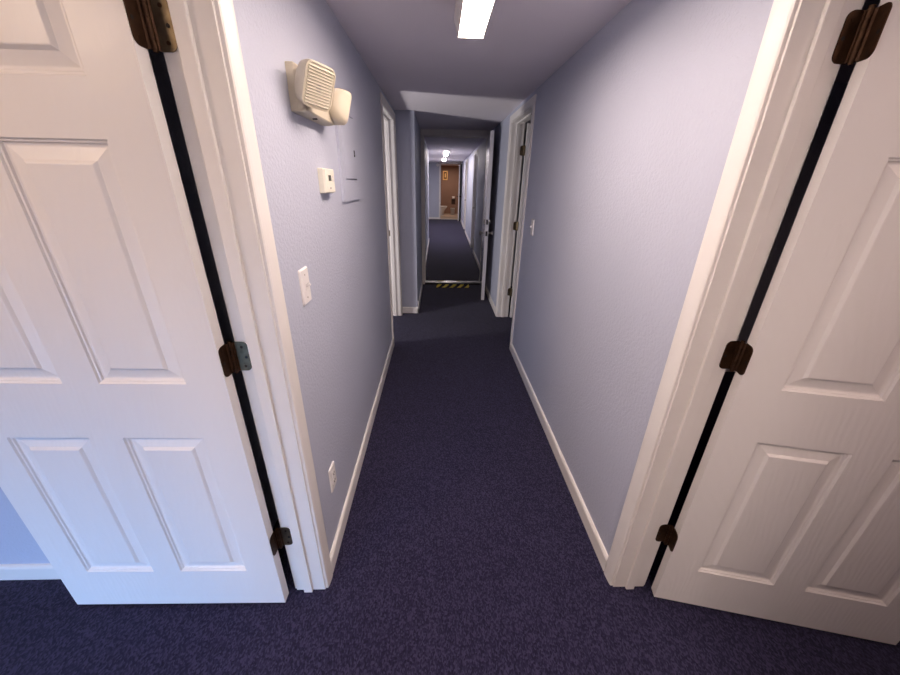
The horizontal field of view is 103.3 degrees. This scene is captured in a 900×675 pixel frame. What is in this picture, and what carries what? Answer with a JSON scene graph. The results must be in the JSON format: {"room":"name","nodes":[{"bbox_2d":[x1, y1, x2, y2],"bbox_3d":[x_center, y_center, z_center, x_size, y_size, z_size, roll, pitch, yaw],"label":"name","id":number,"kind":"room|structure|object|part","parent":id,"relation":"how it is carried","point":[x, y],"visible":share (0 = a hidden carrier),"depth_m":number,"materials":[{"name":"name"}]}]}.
{"room":"hallway","nodes":[
{"label":"hallway","id":0,"kind":"room"},
{"bbox_2d":[0,49,277,563],"bbox_3d":[-1.731,-0.918,3.081,2.148,2.130,4.520,0,24,-2],"label":"wall","id":1,"kind":"structure","parent":0,"point":[17,544],"depth_m":1.27,"materials":[{"name":"purple paint"}]},
{"bbox_2d":[233,0,393,553],"bbox_3d":[-0.514,0.264,0.455,0.112,2.130,7.650,0,24,-2],"label":"wall","id":2,"kind":"structure","parent":0,"point":[342,337],"depth_m":1.40,"materials":[{"name":"purple paint"}]},
{"bbox_2d":[0,0,292,603],"bbox_3d":[-0.971,0.081,0.962,0.825,2.012,0.170,1,24,-1],"label":"door","id":3,"kind":"structure","parent":2,"relation":"in","point":[126,455],"depth_m":0.92,"materials":[{"name":"white paint"}]},
{"bbox_2d":[163,0,332,591],"bbox_3d":[-0.520,0.199,0.648,0.141,2.094,0.888,0,24,-2],"label":"door frame","id":4,"kind":"structure","parent":2,"relation":"attached to","point":[206,70],"depth_m":0.88,"materials":[{"name":"white paint"}]},
{"bbox_2d":[298,266,311,305],"bbox_3d":[-0.470,-0.170,1.176,0.022,0.118,0.074,0,24,-2],"label":"light switch","id":5,"kind":"object","parent":2,"relation":"attached to","point":[303,276],"visible":1,"depth_m":1.16,"materials":[{"name":"white plastic"}]},
{"bbox_2d":[285,59,351,125],"bbox_3d":[-0.411,-0.792,1.178,0.133,0.126,0.410,0,24,-2],"label":"emergency light","id":6,"kind":"object","parent":2,"relation":"attached to","point":[313,96],"visible":1,"depth_m":1.05,"materials":[{"name":"beige plastic"}]},
{"bbox_2d":[317,168,334,192],"bbox_3d":[-0.470,-0.600,1.365,0.031,0.086,0.120,0,24,-2],"label":"wall thermostat","id":7,"kind":"object","parent":2,"relation":"attached to","point":[325,176],"visible":1,"depth_m":1.32,"materials":[{"name":"beige plastic"}]},
{"bbox_2d":[328,461,336,492],"bbox_3d":[-0.492,0.586,1.500,0.009,0.115,0.070,0,24,-2],"label":"wall outlet","id":8,"kind":"object","parent":2,"relation":"attached to","point":[332,473],"visible":1,"depth_m":1.49,"materials":[{"name":"white plastic"}]},
{"bbox_2d":[335,103,360,201],"bbox_3d":[-0.488,-0.898,1.717,0.016,0.440,0.375,0,24,-2],"label":"breaker panel","id":9,"kind":"object","parent":2,"relation":"attached to","point":[346,141],"visible":0.83,"depth_m":1.70,"materials":[{"name":"purple paint"}]},
{"bbox_3d":[-0.490,-0.915,1.718,0.012,0.272,0.244,0,24,-2],"label":"panel door","id":10,"kind":"part","parent":9,"relation":"part of","materials":[{"name":"purple paint"}]},
{"bbox_2d":[330,339,393,571],"bbox_3d":[-0.457,1.398,0.430,0.013,0.078,6.686,0,24,-2],"label":"baseboard","id":11,"kind":"structure","parent":2,"relation":"attached to","point":[339,534],"depth_m":1.90,"materials":[{"name":"white paint"}]},
{"bbox_2d":[380,92,402,339],"bbox_3d":[-0.614,-1.060,3.501,0.141,2.094,0.923,0,24,-2],"label":"door frame","id":12,"kind":"structure","parent":2,"relation":"attached to","point":[388,122],"depth_m":3.68,"materials":[{"name":"white paint"}]},
{"bbox_3d":[-0.538,-0.885,3.107,0.014,2.094,0.058,0,24,-2],"label":"casing","id":13,"kind":"part","parent":12,"relation":"part of","materials":[{"name":"white paint"}]},
{"bbox_3d":[-0.531,-1.991,3.093,0.014,0.058,0.923,0,24,-2],"label":"head casing","id":14,"kind":"part","parent":12,"relation":"part of","materials":[{"name":"white paint"}]},
{"bbox_3d":[-0.564,-1.234,3.898,0.014,2.094,0.058,0,24,-2],"label":"casing","id":15,"kind":"part","parent":12,"relation":"part of","materials":[{"name":"white paint"}]},
{"bbox_2d":[394,110,428,306],"bbox_3d":[-0.710,-3.638,9.279,0.315,2.150,11.650,0,24,-2],"label":"wall","id":16,"kind":"structure","parent":0,"point":[407,125],"depth_m":4.01,"materials":[{"name":"purple paint"}]},
{"bbox_2d":[402,280,422,312],"bbox_3d":[-0.508,-0.603,4.970,0.208,0.078,1.333,0,24,-2],"label":"baseboard","id":17,"kind":"structure","parent":16,"relation":"attached to","point":[404,309],"depth_m":4.37,"materials":[{"name":"white paint"}]},
{"bbox_2d":[429,162,461,216],"bbox_3d":[0.036,-6.003,14.684,2.160,2.150,0.100,0,24,-2],"label":"wall","id":18,"kind":"structure","parent":0,"point":[433,169],"depth_m":14.59,"materials":[{"name":"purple paint"}]},
{"bbox_2d":[439,163,461,219],"bbox_3d":[-0.009,-6.005,14.674,0.894,2.160,0.116,0,24,-2],"label":"door frame","id":19,"kind":"structure","parent":18,"relation":"attached to","point":[439,163],"depth_m":14.55,"materials":[{"name":"white paint"}]},
{"bbox_3d":[-0.420,-5.987,14.613,0.068,2.160,0.016,0,24,-2],"label":"casing","id":20,"kind":"part","parent":19,"relation":"part of","materials":[{"name":"white paint"}]},
{"bbox_3d":[0.405,-5.982,14.642,0.068,2.160,0.016,0,24,-2],"label":"casing","id":21,"kind":"part","parent":19,"relation":"part of","materials":[{"name":"white paint"}]},
{"bbox_2d":[0,213,899,674],"bbox_3d":[-0.261,-1.707,7.658,8.400,0.060,22.600,0,24,-2],"label":"floor","id":22,"kind":"structure","parent":0,"point":[466,548],"depth_m":1.40,"materials":[{"name":"blue carpet"}]},
{"bbox_2d":[440,206,446,214],"bbox_3d":[-0.455,-6.125,16.692,0.660,0.735,0.440,0,24,-2],"label":"toilet","id":23,"kind":"object","parent":22,"relation":"on","point":[443,208],"visible":0.3,"depth_m":16.64,"materials":[{"name":"ceramic"}]},
{"bbox_2d":[425,281,479,284],"bbox_3d":[0.040,-0.875,5.679,0.878,0.025,0.150,0,24,-2],"label":"threshold","id":24,"kind":"object","parent":22,"relation":"on","point":[426,282],"visible":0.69,"depth_m":5.64,"materials":[{"name":"metal"}]},
{"bbox_2d":[436,284,468,287],"bbox_3d":[0.043,-0.797,5.506,0.505,0.014,0.140,0,24,-2],"label":"tape","id":25,"kind":"object","parent":22,"relation":"on","point":[437,285],"visible":1,"depth_m":5.52,"materials":[{"name":"plastic"}]},
{"bbox_2d":[450,208,454,214],"bbox_3d":[0.122,-6.042,17.076,0.232,0.298,0.232,0,24,-2],"label":"waste bin","id":26,"kind":"object","parent":22,"relation":"on","point":[452,210],"visible":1,"depth_m":17.00,"materials":[{"name":"grey plastic"}]},
{"bbox_2d":[441,165,458,213],"bbox_3d":[-0.004,-6.608,16.056,1.950,2.150,2.900,0,24,-2],"label":"wall","id":27,"kind":"structure","parent":0,"point":[450,187],"depth_m":17.25,"materials":[{"name":"beige paint"}]},
{"bbox_2d":[443,171,447,179],"bbox_3d":[-0.227,-7.739,17.013,0.230,0.400,0.025,0,24,-2],"label":"framed picture","id":28,"kind":"object","parent":27,"relation":"attached to","point":[445,173],"visible":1,"depth_m":17.01,"materials":[{"name":"gold metal"}]},
{"bbox_2d":[460,139,486,263],"bbox_3d":[0.573,-3.927,9.998,0.110,2.150,10.183,1,24,-1],"label":"wall","id":29,"kind":"structure","parent":0,"point":[481,148],"depth_m":7.60,"materials":[{"name":"purple paint"}]},
{"bbox_2d":[457,164,460,220],"bbox_3d":[0.361,-5.801,14.311,0.171,2.070,0.720,2,24,1],"label":"door","id":30,"kind":"structure","parent":29,"relation":"in","point":[458,196],"depth_m":14.04,"materials":[{"name":"white paint"}]},
{"bbox_2d":[463,159,467,228],"bbox_3d":[0.544,-4.462,11.280,0.124,2.094,0.928,1,24,-1],"label":"door frame","id":31,"kind":"structure","parent":29,"relation":"attached to","point":[466,165],"depth_m":11.40,"materials":[{"name":"white paint"}]},
{"bbox_3d":[0.484,-4.638,11.677,0.016,2.094,0.058,1,24,-1],"label":"casing","id":32,"kind":"part","parent":31,"relation":"part of","materials":[{"name":"white paint"}]},
{"bbox_3d":[0.496,-4.287,10.881,0.016,2.094,0.058,1,24,-1],"label":"casing","id":33,"kind":"part","parent":31,"relation":"part of","materials":[{"name":"white paint"}]},
{"bbox_2d":[460,218,479,269],"bbox_3d":[0.492,-2.984,10.422,0.013,0.078,10.161,1,24,-1],"label":"baseboard","id":34,"kind":"structure","parent":29,"relation":"attached to","point":[474,254],"depth_m":7.93,"materials":[{"name":"white paint"}]},
{"bbox_2d":[470,149,477,249],"bbox_3d":[0.594,-3.030,8.031,0.124,2.094,0.828,1,24,-1],"label":"door frame","id":35,"kind":"structure","parent":29,"relation":"attached to","point":[476,151],"depth_m":8.15,"materials":[{"name":"white paint"}]},
{"bbox_3d":[0.535,-3.186,8.382,0.016,2.094,0.058,1,24,-1],"label":"casing","id":36,"kind":"part","parent":35,"relation":"part of","materials":[{"name":"white paint"}]},
{"bbox_3d":[0.545,-2.875,7.678,0.016,2.094,0.058,1,24,-1],"label":"casing","id":37,"kind":"part","parent":35,"relation":"part of","materials":[{"name":"white paint"}]},
{"bbox_2d":[326,0,880,165],"bbox_3d":[-0.218,-3.729,6.768,8.400,0.100,22.600,0,24,-2],"label":"ceiling","id":38,"kind":"structure","parent":0,"point":[413,50],"depth_m":1.92,"materials":[{"name":"paint"}]},
{"bbox_2d":[454,0,494,38],"bbox_3d":[0.106,-1.042,0.912,0.141,0.084,1.230,0,24,-2],"label":"ceiling light","id":39,"kind":"object","parent":38,"relation":"attached to","point":[471,17],"visible":1,"depth_m":1.32,"materials":[{"name":"plastic"}]},
{"bbox_2d":[485,0,773,555],"bbox_3d":[0.744,-0.001,1.117,0.126,2.130,9.000,0,24,-2],"label":"wall","id":40,"kind":"structure","parent":0,"point":[633,133],"depth_m":1.43,"materials":[{"name":"purple paint"}]},
{"bbox_2d":[485,284,495,312],"bbox_3d":[0.541,-0.593,4.996,0.013,0.078,1.396,0,24,-2],"label":"baseboard","id":41,"kind":"structure","parent":40,"relation":"attached to","point":[486,289],"depth_m":4.77,"materials":[{"name":"white paint"}]},
{"bbox_2d":[495,94,536,348],"bbox_3d":[0.666,-1.033,3.500,0.155,2.094,0.993,0,24,-2],"label":"door frame","id":42,"kind":"structure","parent":40,"relation":"attached to","point":[526,112],"depth_m":3.71,"materials":[{"name":"white paint"}]},
{"bbox_3d":[0.582,-1.222,3.925,0.014,2.094,0.058,0,24,-2],"label":"casing","id":43,"kind":"part","parent":42,"relation":"part of","materials":[{"name":"white paint"}]},
{"bbox_3d":[0.722,-1.221,3.930,0.014,2.094,0.058,0,24,-2],"label":"casing","id":44,"kind":"part","parent":42,"relation":"part of","materials":[{"name":"white paint"}]},
{"bbox_3d":[0.615,-1.964,3.087,0.014,0.058,0.993,0,24,-2],"label":"head casing","id":45,"kind":"part","parent":42,"relation":"part of","materials":[{"name":"white paint"}]},
{"bbox_3d":[0.610,-0.844,3.070,0.014,2.094,0.058,0,24,-2],"label":"casing","id":46,"kind":"part","parent":42,"relation":"part of","materials":[{"name":"white paint"}]},
{"bbox_2d":[507,123,530,317],"bbox_3d":[1.115,-1.165,3.892,0.846,2.012,0.170,0,24,-2],"label":"door","id":47,"kind":"structure","parent":40,"relation":"in","point":[523,149],"depth_m":3.81,"materials":[{"name":"white paint"}]},
{"bbox_2d":[530,219,534,235],"bbox_3d":[0.618,-0.839,2.712,0.022,0.118,0.074,0,24,-2],"label":"light switch","id":48,"kind":"object","parent":40,"relation":"attached to","point":[532,220],"visible":1,"depth_m":2.69,"materials":[{"name":"white plastic"}]},
{"bbox_2d":[510,343,607,570],"bbox_3d":[0.691,1.421,0.431,0.013,0.078,6.601,0,24,-2],"label":"baseboard","id":49,"kind":"structure","parent":40,"relation":"attached to","point":[592,532],"depth_m":1.93,"materials":[{"name":"white paint"}]},
{"bbox_2d":[604,0,864,588],"bbox_3d":[0.758,0.211,0.682,0.155,2.094,0.888,0,24,-2],"label":"door frame","id":50,"kind":"structure","parent":40,"relation":"attached to","point":[794,74],"depth_m":0.91,"materials":[{"name":"white paint"}]},
{"bbox_2d":[651,0,899,644],"bbox_3d":[1.198,0.131,0.953,0.848,2.012,0.170,5,24,10],"label":"door","id":51,"kind":"structure","parent":40,"relation":"in","point":[790,513],"depth_m":1.02,"materials":[{"name":"white paint"}]},
{"bbox_2d":[511,82,847,343],"bbox_3d":[2.485,0.029,1.133,3.354,2.130,9.100,0,24,-2],"label":"wall","id":52,"kind":"structure","parent":0,"point":[838,89],"depth_m":2.62,"materials":[{"name":"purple paint"}]},
{"bbox_3d":[0.075,-1.853,5.265,1.791,2.150,0.120,0,24,-2],"label":"wall","id":53,"kind":"structure","parent":0,"visible":0},
{"bbox_2d":[420,129,490,283],"bbox_3d":[0.062,-1.839,5.260,0.963,2.128,0.149,0,24,-2],"label":"door frame","id":54,"kind":"structure","parent":53,"relation":"attached to","point":[446,133],"depth_m":4.88,"materials":[{"name":"white paint"}]},
{"bbox_3d":[-0.408,-1.793,5.201,0.018,2.072,0.016,0,24,-2],"label":"casing","id":55,"kind":"part","parent":54,"relation":"part of","materials":[{"name":"white paint"}]},
{"bbox_3d":[0.084,-2.764,4.789,0.963,0.055,0.016,0,24,-2],"label":"head casing","id":56,"kind":"part","parent":54,"relation":"part of","materials":[{"name":"white paint"}]},
{"bbox_2d":[479,130,493,299],"bbox_3d":[0.485,-1.603,4.840,0.179,2.010,0.872,2,24,2],"label":"door","id":57,"kind":"structure","parent":53,"relation":"in","point":[490,140],"depth_m":4.52,"materials":[{"name":"white paint"}]},
{"bbox_3d":[-1.620,0.565,-0.280,2.148,2.130,2.830,0,24,-2],"label":"wall","id":58,"kind":"structure","parent":0,"visible":0},
{"bbox_2d":[0,563,59,579],"bbox_3d":[-1.736,0.935,1.420,1.840,0.078,0.013,0,24,-2],"label":"baseboard","id":59,"kind":"structure","parent":58,"relation":"attached to","point":[42,571],"depth_m":1.41,"materials":[{"name":"white paint"}]}
]}

